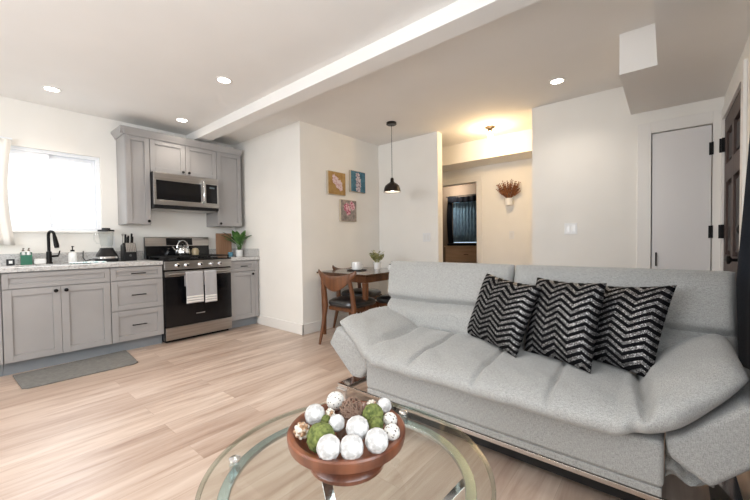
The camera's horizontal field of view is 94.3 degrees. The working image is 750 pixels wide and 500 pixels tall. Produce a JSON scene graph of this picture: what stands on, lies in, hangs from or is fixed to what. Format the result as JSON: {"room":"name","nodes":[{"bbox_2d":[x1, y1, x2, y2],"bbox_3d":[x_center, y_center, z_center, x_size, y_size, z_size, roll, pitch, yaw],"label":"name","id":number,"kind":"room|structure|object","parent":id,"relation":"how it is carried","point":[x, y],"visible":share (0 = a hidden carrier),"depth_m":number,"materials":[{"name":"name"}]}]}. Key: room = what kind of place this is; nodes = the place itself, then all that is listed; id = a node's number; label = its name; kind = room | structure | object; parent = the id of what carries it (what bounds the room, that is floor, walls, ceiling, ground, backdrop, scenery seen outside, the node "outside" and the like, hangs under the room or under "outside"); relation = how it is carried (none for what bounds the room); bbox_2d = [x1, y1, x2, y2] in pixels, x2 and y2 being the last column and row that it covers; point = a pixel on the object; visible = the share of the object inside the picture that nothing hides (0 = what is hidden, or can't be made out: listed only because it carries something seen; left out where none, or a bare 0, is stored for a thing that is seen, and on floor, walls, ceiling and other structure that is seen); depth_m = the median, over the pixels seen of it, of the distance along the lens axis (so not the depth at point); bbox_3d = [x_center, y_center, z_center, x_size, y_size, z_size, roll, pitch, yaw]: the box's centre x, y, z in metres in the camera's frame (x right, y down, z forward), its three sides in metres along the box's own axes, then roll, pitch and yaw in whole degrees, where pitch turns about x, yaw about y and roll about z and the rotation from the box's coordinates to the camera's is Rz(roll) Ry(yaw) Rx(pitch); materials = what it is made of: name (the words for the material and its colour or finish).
{"room":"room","nodes":[
{"label":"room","id":0,"kind":"room"},
{"bbox_2d":[0,96,234,259],"bbox_3d":[-3.580,-0.201,3.381,0.150,2.520,4.882,0,2,40],"label":"wall","id":1,"kind":"structure","parent":0,"point":[28,124],"depth_m":3.79,"materials":[{"name":"paint"}]},
{"bbox_2d":[10,146,100,230],"bbox_3d":[-3.571,-0.602,3.373,0.070,0.822,1.442,0,2,40],"label":"window","id":2,"kind":"structure","parent":1,"relation":"in","point":[47,155],"depth_m":3.66,"materials":[{"name":"white plastic"}]},
{"bbox_2d":[13,230,105,232],"bbox_3d":[-3.519,-0.179,3.337,0.060,0.022,1.512,0,2,40],"label":"window sill","id":3,"kind":"structure","parent":1,"relation":"attached to","point":[14,231],"depth_m":3.52,"materials":[{"name":"white paint"}]},
{"bbox_2d":[0,251,142,265],"bbox_3d":[-3.362,0.085,3.511,0.019,0.108,1.767,0,2,40],"label":"backsplash","id":4,"kind":"structure","parent":1,"relation":"attached to","point":[63,257],"depth_m":3.62,"materials":[{"name":"stone"}]},
{"bbox_2d":[107,236,114,246],"bbox_3d":[-2.998,-0.096,3.953,0.008,0.116,0.072,0,2,40],"label":"wall outlet","id":5,"kind":"object","parent":1,"relation":"attached to","point":[110,239],"visible":1,"depth_m":3.95,"materials":[{"name":"white plastic"}]},
{"bbox_2d":[116,134,150,225],"bbox_3d":[-2.750,-0.785,3.969,0.356,0.990,0.237,0,2,40],"label":"upper cabinet","id":6,"kind":"object","parent":1,"relation":"attached to","point":[132,152],"visible":1,"depth_m":3.88,"materials":[{"name":"paint"}]},
{"bbox_2d":[149,139,215,178],"bbox_3d":[-2.431,-1.101,4.346,0.356,0.385,0.764,0,2,40],"label":"upper cabinet","id":7,"kind":"object","parent":1,"relation":"attached to","point":[165,157],"visible":0.88,"depth_m":4.21,"materials":[{"name":"paint"}]},
{"bbox_2d":[110,125,241,155],"bbox_3d":[-2.409,-1.316,4.355,0.376,0.075,1.389,0,2,40],"label":"crown molding","id":8,"kind":"structure","parent":7,"relation":"attached to","point":[120,130],"depth_m":4.09,"materials":[{"name":"paint"}]},
{"bbox_2d":[150,171,218,213],"bbox_3d":[-2.389,-0.690,4.312,0.466,0.417,0.739,0,2,40],"label":"microwave","id":9,"kind":"object","parent":7,"relation":"attached to","point":[169,192],"visible":0.95,"depth_m":4.17,"materials":[{"name":"silver metal"}]},
{"bbox_2d":[209,249,234,256],"bbox_3d":[-2.175,0.037,4.924,0.019,0.108,0.386,0,2,40],"label":"backsplash","id":10,"kind":"structure","parent":1,"relation":"attached to","point":[211,251],"depth_m":4.83,"materials":[{"name":"stone"}]},
{"bbox_2d":[206,151,241,227],"bbox_3d":[-2.073,-0.813,4.775,0.356,0.990,0.337,0,2,40],"label":"upper cabinet","id":11,"kind":"object","parent":1,"relation":"attached to","point":[228,170],"visible":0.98,"depth_m":4.68,"materials":[{"name":"paint"}]},
{"bbox_3d":[-3.719,-1.045,2.984,0.016,0.016,0.840,0,2,40],"label":"curtain rod","id":12,"kind":"object","parent":1,"relation":"attached to","visible":0},
{"bbox_2d":[0,138,14,244],"bbox_3d":[-3.632,-0.538,3.089,0.031,1.000,0.586,0,2,40],"label":"sheer curtain","id":13,"kind":"object","parent":12,"relation":"hanging from","point":[6,232],"visible":1,"depth_m":3.27,"materials":[{"name":"white fabric"}]},
{"bbox_2d":[233,121,379,323],"bbox_3d":[-0.954,-0.277,5.190,1.545,2.520,1.568,0,2,40],"label":"wall","id":14,"kind":"structure","parent":0,"point":[289,214],"depth_m":4.43,"materials":[{"name":"paint"}]},
{"bbox_2d":[259,315,303,334],"bbox_3d":[-1.204,0.943,4.408,0.940,0.125,0.015,0,2,40],"label":"baseboard","id":15,"kind":"structure","parent":14,"relation":"attached to","point":[284,325],"depth_m":4.37,"materials":[{"name":"white paint"}]},
{"bbox_2d":[326,170,345,195],"bbox_3d":[-0.501,-0.859,4.494,0.036,0.295,0.310,0,2,40],"label":"picture","id":16,"kind":"object","parent":14,"relation":"attached to","point":[335,181],"visible":1,"depth_m":4.46,"materials":[{"name":"beige wood"}]},
{"bbox_2d":[302,308,372,334],"bbox_3d":[-0.385,0.926,4.665,0.015,0.125,1.463,0,2,40],"label":"baseboard","id":17,"kind":"structure","parent":14,"relation":"attached to","point":[312,327],"depth_m":4.28,"materials":[{"name":"white paint"}]},
{"bbox_2d":[339,199,356,221],"bbox_3d":[-0.362,-0.525,4.663,0.036,0.285,0.300,0,2,40],"label":"picture","id":18,"kind":"object","parent":14,"relation":"attached to","point":[347,208],"visible":1,"depth_m":4.63,"materials":[{"name":"beige wood"}]},
{"bbox_2d":[349,170,364,193],"bbox_3d":[-0.243,-0.937,4.800,0.036,0.290,0.295,0,2,40],"label":"picture","id":19,"kind":"object","parent":14,"relation":"attached to","point":[356,179],"visible":1,"depth_m":4.76,"materials":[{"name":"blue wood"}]},
{"bbox_2d":[0,0,654,146],"bbox_3d":[0.142,-1.575,3.648,5.494,0.120,10.150,0,2,40],"label":"ceiling","id":20,"kind":"structure","parent":0,"point":[146,63],"depth_m":2.73,"materials":[{"name":"paint"}]},
{"bbox_2d":[42,86,61,92],"bbox_3d":[-2.938,-1.461,3.163,0.136,0.006,0.136,0,2,40],"label":"recessed light","id":21,"kind":"object","parent":20,"relation":"in","point":[48,88],"visible":1,"depth_m":3.16,"materials":[{"name":"white paint"}]},
{"bbox_2d":[175,118,188,121],"bbox_3d":[-2.217,-1.490,3.994,0.136,0.006,0.136,0,2,40],"label":"recessed light","id":22,"kind":"object","parent":20,"relation":"in","point":[176,119],"visible":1,"depth_m":3.99,"materials":[{"name":"white paint"}]},
{"bbox_2d":[215,76,231,83],"bbox_3d":[-1.317,-1.479,3.032,0.136,0.006,0.136,0,2,40],"label":"recessed light","id":23,"kind":"object","parent":20,"relation":"in","point":[225,80],"visible":1,"depth_m":3.03,"materials":[{"name":"white paint"}]},
{"bbox_2d":[186,0,540,142],"bbox_3d":[-0.440,-1.439,2.956,5.194,0.105,0.165,0,2,40],"label":"beam","id":24,"kind":"structure","parent":20,"relation":"attached to","point":[459,17],"depth_m":2.52,"materials":[{"name":"paint"}]},
{"bbox_2d":[384,121,400,192],"bbox_3d":[0.203,-1.113,4.182,0.212,0.831,0.212,0,2,40],"label":"pendant lamp","id":25,"kind":"object","parent":20,"relation":"hanging from","point":[392,187],"visible":1,"depth_m":4.14,"materials":[{"name":"black metal"}]},
{"bbox_2d":[485,125,494,137],"bbox_3d":[1.450,-1.479,4.382,0.124,0.140,0.124,0,2,40],"label":"ceiling lamp","id":26,"kind":"object","parent":20,"relation":"attached to","point":[489,128],"visible":1,"depth_m":4.36,"materials":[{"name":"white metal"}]},
{"bbox_2d":[549,77,565,84],"bbox_3d":[1.640,-1.520,3.134,0.136,0.006,0.136,0,2,40],"label":"recessed light","id":27,"kind":"object","parent":20,"relation":"in","point":[560,80],"visible":1,"depth_m":3.13,"materials":[{"name":"white paint"}]},
{"bbox_2d":[0,323,749,499],"bbox_3d":[0.176,1.054,3.709,5.494,0.100,10.150,0,2,40],"label":"floor","id":28,"kind":"structure","parent":0,"point":[154,427],"depth_m":1.94,"materials":[{"name":"brown wood"}]},
{"bbox_2d":[0,284,3,376],"bbox_3d":[-3.496,0.634,2.856,0.660,0.874,0.563,0,2,40],"label":"base cabinet","id":29,"kind":"object","parent":28,"relation":"on","point":[1,336],"visible":1,"depth_m":2.88,"materials":[{"name":"paint"}]},
{"bbox_2d":[0,251,162,272],"bbox_3d":[-3.120,0.106,3.309,0.649,0.146,1.767,0,2,40],"label":"countertop","id":30,"kind":"structure","parent":29,"relation":"on","point":[61,262],"depth_m":3.45,"materials":[{"name":"stone"}]},
{"bbox_2d":[6,259,14,265],"bbox_3d":[-3.428,0.116,3.269,0.057,0.060,0.054,0,2,40],"label":"holder","id":31,"kind":"object","parent":30,"relation":"on","point":[9,262],"visible":0.92,"depth_m":3.25,"materials":[{"name":"black plastic"}]},
{"bbox_2d":[20,248,32,264],"bbox_3d":[-3.368,0.061,3.357,0.055,0.164,0.080,0,2,40],"label":"soap caddy","id":32,"kind":"object","parent":30,"relation":"on","point":[25,257],"visible":1,"depth_m":3.34,"materials":[{"name":"teal plastic"}]},
{"bbox_2d":[33,258,46,263],"bbox_3d":[-3.313,0.113,3.438,0.055,0.055,0.093,0,2,40],"label":"box","id":33,"kind":"object","parent":30,"relation":"on","point":[43,260],"visible":1,"depth_m":3.42,"materials":[{"name":"white ceramic"}]},
{"bbox_2d":[46,230,59,263],"bbox_3d":[-3.217,-0.030,3.466,0.113,0.338,0.128,-2,2,-37],"label":"faucet","id":34,"kind":"object","parent":30,"relation":"on","point":[49,255],"visible":1,"depth_m":3.46,"materials":[{"name":"black metal"}]},
{"bbox_2d":[68,246,76,262],"bbox_3d":[-3.146,0.046,3.618,0.072,0.175,0.072,0,2,40],"label":"soap dispenser","id":35,"kind":"object","parent":30,"relation":"on","point":[72,256],"visible":0.85,"depth_m":3.60,"materials":[{"name":"white ceramic"}]},
{"bbox_2d":[69,261,106,263],"bbox_3d":[-2.965,0.127,3.592,0.160,0.010,0.280,0,2,40],"label":"dish mat","id":36,"kind":"object","parent":30,"relation":"on","point":[89,261],"visible":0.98,"depth_m":3.54,"materials":[{"name":"white fabric"}]},
{"bbox_2d":[82,228,118,261],"bbox_3d":[-2.983,-0.056,3.787,0.198,0.368,0.293,0,2,40],"label":"blender","id":37,"kind":"object","parent":30,"relation":"on","point":[104,254],"visible":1,"depth_m":3.77,"materials":[{"name":"black plastic"}]},
{"bbox_2d":[120,233,136,260],"bbox_3d":[-2.824,-0.035,3.982,0.133,0.312,0.129,0,2,40],"label":"knife block","id":38,"kind":"object","parent":30,"relation":"on","point":[128,250],"visible":1,"depth_m":3.95,"materials":[{"name":"black plastic"}]},
{"bbox_2d":[0,267,111,375],"bbox_3d":[-3.079,0.617,3.355,0.656,0.874,0.735,0,2,40],"label":"base cabinet","id":39,"kind":"object","parent":28,"relation":"on","point":[51,317],"visible":0.98,"depth_m":3.13,"materials":[{"name":"paint"}]},
{"bbox_2d":[13,350,137,388],"bbox_3d":[-2.622,1.047,3.098,0.550,0.012,0.814,0,2,40],"label":"kitchen mat","id":40,"kind":"object","parent":28,"relation":"on","point":[71,370],"visible":1,"depth_m":3.03,"materials":[{"name":"fabric"}]},
{"bbox_2d":[109,265,163,352],"bbox_3d":[-2.690,0.601,3.815,0.660,0.874,0.466,0,2,40],"label":"base cabinet","id":41,"kind":"object","parent":28,"relation":"on","point":[136,292],"visible":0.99,"depth_m":3.62,"materials":[{"name":"paint"}]},
{"bbox_2d":[144,237,231,342],"bbox_3d":[-2.267,0.429,4.260,0.697,1.186,0.758,0,2,40],"label":"range","id":42,"kind":"object","parent":28,"relation":"on","point":[182,320],"visible":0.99,"depth_m":4.11,"materials":[{"name":"black metal"}]},
{"bbox_2d":[172,240,190,254],"bbox_3d":[-2.398,-0.028,4.323,0.184,0.186,0.169,-1,1,-10],"label":"kettle","id":43,"kind":"object","parent":42,"relation":"on","point":[180,250],"visible":0.94,"depth_m":4.27,"materials":[{"name":"silver metal"}]},
{"bbox_2d":[146,257,230,261],"bbox_3d":[-2.271,0.108,4.252,0.589,0.016,0.758,0,2,40],"label":"cooktop","id":44,"kind":"object","parent":42,"relation":"in","point":[168,259],"depth_m":4.11,"materials":[{"name":"black metal"}]},
{"bbox_2d":[184,271,203,303],"bbox_3d":[-2.065,0.421,3.974,0.056,0.360,0.190,0,2,40],"label":"kitchen towel","id":45,"kind":"object","parent":42,"relation":"hanging from","point":[193,280],"visible":1,"depth_m":3.96,"materials":[{"name":"white fabric"}]},
{"bbox_2d":[191,248,198,254],"bbox_3d":[-2.290,0.016,4.430,0.090,0.090,0.090,0,2,40],"label":"pot","id":46,"kind":"object","parent":42,"relation":"on","point":[194,251],"visible":1,"depth_m":4.40,"materials":[{"name":"beige ceramic"}]},
{"bbox_2d":[203,270,216,301],"bbox_3d":[-1.949,0.423,4.111,0.056,0.373,0.141,0,2,40],"label":"kitchen towel","id":47,"kind":"object","parent":42,"relation":"hanging from","point":[209,276],"visible":0.99,"depth_m":4.09,"materials":[{"name":"white fabric"}]},
{"bbox_2d":[229,260,258,328],"bbox_3d":[-1.922,0.570,4.729,0.660,0.874,0.386,0,2,40],"label":"base cabinet","id":48,"kind":"object","parent":28,"relation":"on","point":[244,273],"visible":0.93,"depth_m":4.55,"materials":[{"name":"paint"}]},
{"bbox_2d":[209,248,259,260],"bbox_3d":[-1.927,0.058,4.729,0.649,0.146,0.405,0,2,40],"label":"countertop","id":49,"kind":"structure","parent":48,"relation":"on","point":[248,254],"depth_m":4.76,"materials":[{"name":"stone"}]},
{"bbox_2d":[216,233,231,256],"bbox_3d":[-2.134,-0.072,4.909,0.018,0.325,0.225,0,2,40],"label":"cutting board","id":50,"kind":"object","parent":49,"relation":"on","point":[223,246],"visible":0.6,"depth_m":4.90,"materials":[{"name":"brown wood"}]},
{"bbox_2d":[222,230,251,256],"bbox_3d":[-1.941,-0.088,4.769,0.444,0.358,0.336,0,2,40],"label":"potted plant","id":51,"kind":"object","parent":49,"relation":"on","point":[239,239],"visible":0.99,"depth_m":4.77,"materials":[{"name":"green plant"}]},
{"bbox_2d":[199,409,491,499],"bbox_3d":[-0.072,0.839,1.019,0.809,0.461,0.809,0,2,40],"label":"coffee table","id":52,"kind":"object","parent":28,"relation":"on","point":[467,484],"visible":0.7,"depth_m":1.07,"materials":[{"name":"clear glass"}]},
{"bbox_2d":[287,400,405,486],"bbox_3d":[-0.081,0.566,1.015,0.340,0.105,0.340,0,2,40],"label":"wooden bowl","id":53,"kind":"object","parent":52,"relation":"on","point":[341,472],"visible":0.56,"depth_m":0.91,"materials":[{"name":"brown wood"}]},
{"bbox_2d":[293,422,309,439],"bbox_3d":[-0.205,0.506,0.975,0.046,0.047,0.046,0,2,40],"label":"decorative ball","id":54,"kind":"object","parent":53,"relation":"on","point":[301,430],"visible":0.94,"depth_m":0.96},
{"bbox_2d":[305,404,324,424],"bbox_3d":[-0.181,0.495,1.047,0.061,0.061,0.061,0,2,40],"label":"decorative ball","id":55,"kind":"object","parent":53,"relation":"in","point":[314,413],"visible":0.93,"depth_m":1.02,"materials":[{"name":"white"}]},
{"bbox_2d":[307,422,334,452],"bbox_3d":[-0.145,0.503,0.932,0.076,0.076,0.077,0,2,40],"label":"decorative ball","id":56,"kind":"object","parent":53,"relation":"in","point":[316,431],"visible":0.73,"depth_m":0.91,"materials":[{"name":"green plant"}]},
{"bbox_2d":[321,414,329,422],"bbox_3d":[-0.147,0.505,1.034,0.031,0.031,0.031,0,2,40],"label":"decorative ball","id":57,"kind":"object","parent":53,"relation":"in","point":[325,418],"visible":0.66,"depth_m":1.02,"materials":[{"name":"green plant"}]},
{"bbox_2d":[316,434,339,459],"bbox_3d":[-0.117,0.501,0.882,0.062,0.063,0.062,0,2,40],"label":"decorative ball","id":58,"kind":"object","parent":53,"relation":"on","point":[328,445],"visible":0.98,"depth_m":0.86,"materials":[{"name":"white"}]},
{"bbox_2d":[325,408,334,417],"bbox_3d":[-0.137,0.498,1.057,0.032,0.032,0.031,0,2,40],"label":"decorative ball","id":59,"kind":"object","parent":53,"relation":"in","point":[330,412],"visible":0.72,"depth_m":1.05,"materials":[{"name":"white"}]},
{"bbox_2d":[326,391,344,410],"bbox_3d":[-0.128,0.491,1.131,0.059,0.059,0.059,0,2,40],"label":"decorative ball","id":60,"kind":"object","parent":53,"relation":"in","point":[334,400],"visible":0.84,"depth_m":1.11,"materials":[{"name":"white"}]},
{"bbox_2d":[337,427,346,439],"bbox_3d":[-0.089,0.511,0.967,0.033,0.032,0.032,0,2,40],"label":"decorative ball","id":61,"kind":"object","parent":53,"relation":"in","point":[344,432],"visible":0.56,"depth_m":0.96,"materials":[{"name":"brown"}]},
{"bbox_2d":[329,414,344,431],"bbox_3d":[-0.106,0.479,0.964,0.045,0.046,0.044,0,2,40],"label":"decorative ball","id":62,"kind":"object","parent":61,"relation":"on","point":[336,421],"visible":0.93,"depth_m":0.95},
{"bbox_2d":[339,397,363,422],"bbox_3d":[-0.071,0.488,1.062,0.078,0.075,0.077,0,2,40],"label":"decorative ball","id":63,"kind":"object","parent":53,"relation":"in","point":[347,402],"visible":0.74,"depth_m":1.04,"materials":[{"name":"brown"}]},
{"bbox_2d":[340,434,363,459],"bbox_3d":[-0.059,0.501,0.882,0.062,0.062,0.062,0,2,40],"label":"decorative ball","id":64,"kind":"object","parent":53,"relation":"on","point":[351,445],"visible":0.99,"depth_m":0.86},
{"bbox_2d":[346,415,368,439],"bbox_3d":[-0.048,0.481,0.940,0.064,0.063,0.064,0,2,40],"label":"decorative ball","id":65,"kind":"object","parent":53,"relation":"in","point":[358,425],"visible":0.78,"depth_m":0.92,"materials":[{"name":"white"}]},
{"bbox_2d":[366,399,376,405],"bbox_3d":[-0.010,0.499,1.115,0.037,0.037,0.036,0,2,40],"label":"decorative ball","id":66,"kind":"object","parent":53,"relation":"in","point":[372,400],"visible":0.34,"depth_m":1.11,"materials":[{"name":"white"}]},
{"bbox_2d":[362,403,383,422],"bbox_3d":[-0.006,0.491,1.036,0.064,0.064,0.064,0,2,40],"label":"decorative ball","id":67,"kind":"object","parent":53,"relation":"in","point":[371,410],"visible":0.63,"depth_m":1.02,"materials":[{"name":"green plant"}]},
{"bbox_2d":[368,416,383,428],"bbox_3d":[0.003,0.499,0.995,0.044,0.044,0.044,0,2,40],"label":"decorative ball","id":68,"kind":"object","parent":53,"relation":"in","point":[376,421],"visible":0.72,"depth_m":0.98,"materials":[{"name":"green plant"}]},
{"bbox_2d":[365,427,387,453],"bbox_3d":[0.004,0.494,0.900,0.062,0.062,0.062,0,2,40],"label":"decorative ball","id":69,"kind":"object","parent":53,"relation":"on","point":[376,439],"visible":1,"depth_m":0.88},
{"bbox_2d":[377,398,391,413],"bbox_3d":[0.029,0.491,1.099,0.047,0.046,0.046,0,2,40],"label":"decorative ball","id":70,"kind":"object","parent":53,"relation":"on","point":[384,403],"visible":0.77,"depth_m":1.08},
{"bbox_2d":[383,412,396,425],"bbox_3d":[0.044,0.501,1.025,0.043,0.043,0.043,0,2,40],"label":"decorative ball","id":71,"kind":"object","parent":53,"relation":"in","point":[389,417],"visible":0.76,"depth_m":1.01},
{"bbox_2d":[384,423,399,440],"bbox_3d":[0.046,0.501,0.958,0.044,0.044,0.044,0,2,40],"label":"decorative ball","id":72,"kind":"object","parent":53,"relation":"on","point":[392,430],"visible":0.86,"depth_m":0.94,"materials":[{"name":"white"}]},
{"bbox_2d":[318,269,376,344],"bbox_3d":[-0.276,0.606,3.778,0.524,0.810,0.517,0,2,37],"label":"dining chair","id":73,"kind":"object","parent":28,"relation":"on","point":[352,303],"visible":0.93,"depth_m":3.63,"materials":[{"name":"brown wood"}]},
{"bbox_2d":[317,267,388,334],"bbox_3d":[-0.118,0.621,4.203,0.780,0.750,0.850,0,2,40],"label":"dining table","id":74,"kind":"object","parent":28,"relation":"on","point":[365,277],"visible":0.48,"depth_m":3.88,"materials":[{"name":"brown wood"}]},
{"bbox_2d":[369,250,384,268],"bbox_3d":[0.018,0.118,4.386,0.208,0.243,0.189,-1,1,8],"label":"potted plant","id":75,"kind":"object","parent":74,"relation":"on","point":[374,256],"visible":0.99,"depth_m":4.36,"materials":[{"name":"green plant"}]},
{"bbox_3d":[-0.221,0.241,4.218,0.250,0.010,0.250,0,2,40],"label":"tray","id":76,"kind":"object","parent":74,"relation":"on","visible":0},
{"bbox_2d":[352,262,363,269],"bbox_3d":[-0.221,0.193,4.217,0.128,0.097,0.129,0,2,40],"label":"mug","id":77,"kind":"object","parent":76,"relation":"on","point":[355,265],"visible":0.96,"depth_m":4.16,"materials":[{"name":"white ceramic"}]},
{"bbox_2d":[332,265,381,327],"bbox_3d":[-0.206,0.589,4.466,0.517,0.810,0.524,0,2,40],"label":"dining chair","id":78,"kind":"object","parent":28,"relation":"on","point":[374,293],"visible":0.34,"depth_m":4.39,"materials":[{"name":"brown wood"}]},
{"bbox_2d":[376,294,390,306],"bbox_3d":[0.304,0.595,3.932,0.517,0.810,0.524,0,2,40],"label":"dining chair","id":79,"kind":"object","parent":28,"relation":"on","point":[382,300],"visible":0.07,"depth_m":3.86,"materials":[{"name":"brown wood"}]},
{"bbox_2d":[444,246,476,262],"bbox_3d":[2.070,0.397,7.521,1.040,0.985,0.465,0,2,40],"label":"dresser","id":80,"kind":"object","parent":28,"relation":"on","point":[454,254],"visible":0.31,"depth_m":7.42,"materials":[{"name":"brown wood"}]},
{"bbox_2d":[447,243,476,245],"bbox_3d":[2.057,-0.120,7.518,0.920,0.050,0.360,0,2,40],"label":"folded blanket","id":81,"kind":"object","parent":80,"relation":"on","point":[449,244],"visible":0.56,"depth_m":7.45,"materials":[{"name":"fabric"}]},
{"bbox_2d":[331,261,749,499],"bbox_3d":[0.666,0.570,1.960,2.065,0.936,0.862,0,2,40],"label":"sofa","id":82,"kind":"object","parent":28,"relation":"on","point":[603,430],"visible":0.8,"depth_m":1.57,"materials":[{"name":"grey fabric"}]},
{"bbox_2d":[467,273,540,357],"bbox_3d":[0.723,0.353,2.057,0.192,0.405,0.502,-1,1,-19],"label":"throw pillow","id":83,"kind":"object","parent":82,"relation":"on","point":[503,308],"visible":1,"depth_m":1.93,"materials":[{"name":"black fabric"}]},
{"bbox_2d":[340,306,748,435],"bbox_3d":[0.611,0.531,1.911,1.940,0.325,0.717,0,2,40],"label":"seat cushion","id":84,"kind":"object","parent":82,"relation":"on","point":[695,385],"depth_m":1.51,"materials":[{"name":"grey fabric"}]},
{"bbox_2d":[524,277,606,373],"bbox_3d":[0.953,0.357,1.775,0.190,0.404,0.378,-1,2,-28],"label":"throw pillow","id":85,"kind":"object","parent":82,"relation":"on","point":[564,318],"visible":0.95,"depth_m":1.70,"materials":[{"name":"black fabric"}]},
{"bbox_2d":[593,285,676,376],"bbox_3d":[1.164,0.353,1.695,0.210,0.400,0.422,-1,1,-24],"label":"throw pillow","id":86,"kind":"object","parent":82,"relation":"on","point":[631,322],"visible":0.71,"depth_m":1.57,"materials":[{"name":"black fabric"}]},
{"bbox_2d":[442,183,476,261],"bbox_3d":[2.447,-0.332,7.810,3.300,2.420,0.120,0,2,40],"label":"wall","id":87,"kind":"structure","parent":0,"point":[466,189],"depth_m":8.28,"materials":[{"name":"brown paint"}]},
{"bbox_2d":[447,195,475,202],"bbox_3d":[2.015,-1.152,7.809,0.870,0.150,0.028,0,2,40],"label":"curtain valance","id":88,"kind":"object","parent":87,"relation":"attached to","point":[472,197],"visible":0.81,"depth_m":7.84,"materials":[{"name":"black fabric"}]},
{"bbox_3d":[2.038,-1.233,7.835,0.970,0.020,0.020,0,2,40],"label":"curtain rod","id":89,"kind":"object","parent":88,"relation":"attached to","visible":0},
{"bbox_2d":[447,203,453,243],"bbox_3d":[1.763,-0.420,8.105,0.190,1.600,0.044,0,2,40],"label":"curtain","id":90,"kind":"object","parent":89,"relation":"hanging from","point":[449,205],"visible":0.68,"depth_m":8.10,"materials":[{"name":"black fabric"}]},
{"bbox_2d":[453,201,476,241],"bbox_3d":[2.102,-0.664,7.877,0.720,0.970,0.044,0,2,40],"label":"curtain","id":91,"kind":"object","parent":89,"relation":"hanging from","point":[464,213],"visible":0.72,"depth_m":7.92,"materials":[{"name":"fabric"}]},
{"bbox_2d":[442,158,531,267],"bbox_3d":[1.155,-0.320,5.891,3.788,2.520,0.120,0,2,40],"label":"wall","id":92,"kind":"structure","parent":0,"point":[498,219],"depth_m":5.17,"materials":[{"name":"paint"}]},
{"bbox_2d":[442,175,481,262],"bbox_3d":[1.310,-0.105,5.679,0.910,2.095,0.016,0,2,40],"label":"door frame","id":93,"kind":"structure","parent":92,"relation":"in","point":[478,179],"depth_m":5.41,"materials":[{"name":"white paint"}]},
{"bbox_2d":[442,129,531,171],"bbox_3d":[1.441,-1.429,5.243,2.288,0.280,0.446,0,2,40],"label":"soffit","id":94,"kind":"structure","parent":92,"relation":"attached to","point":[515,146],"depth_m":4.89,"materials":[{"name":"paint"}]},
{"bbox_2d":[496,179,520,205],"bbox_3d":[1.940,-0.833,5.051,0.340,0.364,0.133,0,2,40],"label":"wall planter","id":95,"kind":"object","parent":92,"relation":"attached to","point":[508,190],"visible":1,"depth_m":5.02,"materials":[{"name":"white ceramic"}]},
{"bbox_2d":[509,231,513,238],"bbox_3d":[2.004,-0.220,5.097,0.070,0.116,0.008,0,2,40],"label":"light switch","id":96,"kind":"object","parent":92,"relation":"attached to","point":[511,233],"visible":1,"depth_m":5.10,"materials":[{"name":"white plastic"}]},
{"bbox_2d":[378,86,724,294],"bbox_3d":[1.500,-0.282,4.074,3.649,2.520,0.120,0,2,40],"label":"wall","id":97,"kind":"structure","parent":0,"point":[584,148],"depth_m":3.58,"materials":[{"name":"paint"}]},
{"bbox_2d":[423,233,430,241],"bbox_3d":[0.693,-0.171,4.672,0.118,0.116,0.008,0,2,40],"label":"light switch","id":98,"kind":"object","parent":97,"relation":"attached to","point":[426,236],"visible":1,"depth_m":4.67,"materials":[{"name":"white plastic"}]},
{"bbox_2d":[564,223,576,234],"bbox_3d":[2.007,-0.217,3.566,0.118,0.116,0.008,0,2,40],"label":"light switch","id":99,"kind":"object","parent":97,"relation":"attached to","point":[569,228],"visible":1,"depth_m":3.57,"materials":[{"name":"white plastic"}]},
{"bbox_2d":[637,109,721,270],"bbox_3d":[2.639,-0.080,3.034,0.565,2.135,0.018,0,2,40],"label":"door frame","id":100,"kind":"structure","parent":97,"relation":"in","point":[644,132],"depth_m":3.13,"materials":[{"name":"white paint"}]},
{"bbox_2d":[652,125,713,270],"bbox_3d":[2.662,-0.032,3.026,0.398,2.018,0.070,0,2,40],"label":"door","id":101,"kind":"structure","parent":97,"relation":"in","point":[682,230],"depth_m":3.01,"materials":[{"name":"white paint"}]},
{"bbox_2d":[651,210,651,268],"bbox_3d":[2.690,-0.289,3.714,1.364,2.520,0.100,0,2,40],"label":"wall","id":102,"kind":"structure","parent":0,"point":[651,210],"depth_m":3.55,"materials":[{"name":"paint"}]},
{"bbox_2d":[619,0,749,114],"bbox_3d":[0.670,-1.313,0.718,0.614,0.280,6.030,0,2,40],"label":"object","id":103,"kind":"structure","parent":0,"point":[692,51],"depth_m":2.28,"materials":[{"name":"paint"}]},
{"bbox_2d":[724,35,749,159],"bbox_3d":[2.206,-0.242,1.960,0.150,2.520,10.150,0,2,40],"label":"wall","id":104,"kind":"structure","parent":0,"point":[746,52],"depth_m":2.01,"materials":[{"name":"paint"}]},
{"bbox_2d":[720,58,747,270],"bbox_3d":[2.501,-0.059,2.444,0.018,2.125,1.060,0,2,40],"label":"door frame","id":105,"kind":"structure","parent":104,"relation":"in","point":[741,80],"depth_m":2.08,"materials":[{"name":"white paint"}]},
{"bbox_2d":[718,88,740,276],"bbox_3d":[2.511,-0.018,2.465,0.119,2.020,0.913,0,2,40],"label":"door","id":106,"kind":"structure","parent":105,"relation":"attached to","point":[730,144],"depth_m":2.45,"materials":[{"name":"paint"}]},
{"bbox_3d":[1.289,-1.129,1.034,0.020,0.020,1.300,0,2,40],"label":"curtain rod","id":107,"kind":"object","parent":104,"relation":"attached to","visible":0},
{"bbox_2d":[736,138,749,369],"bbox_3d":[1.571,-0.131,1.386,0.021,2.000,1.850,0,2,40],"label":"curtain","id":108,"kind":"object","parent":107,"relation":"hanging from","point":[743,268],"visible":0.64,"depth_m":1.81,"materials":[{"name":"fabric"}]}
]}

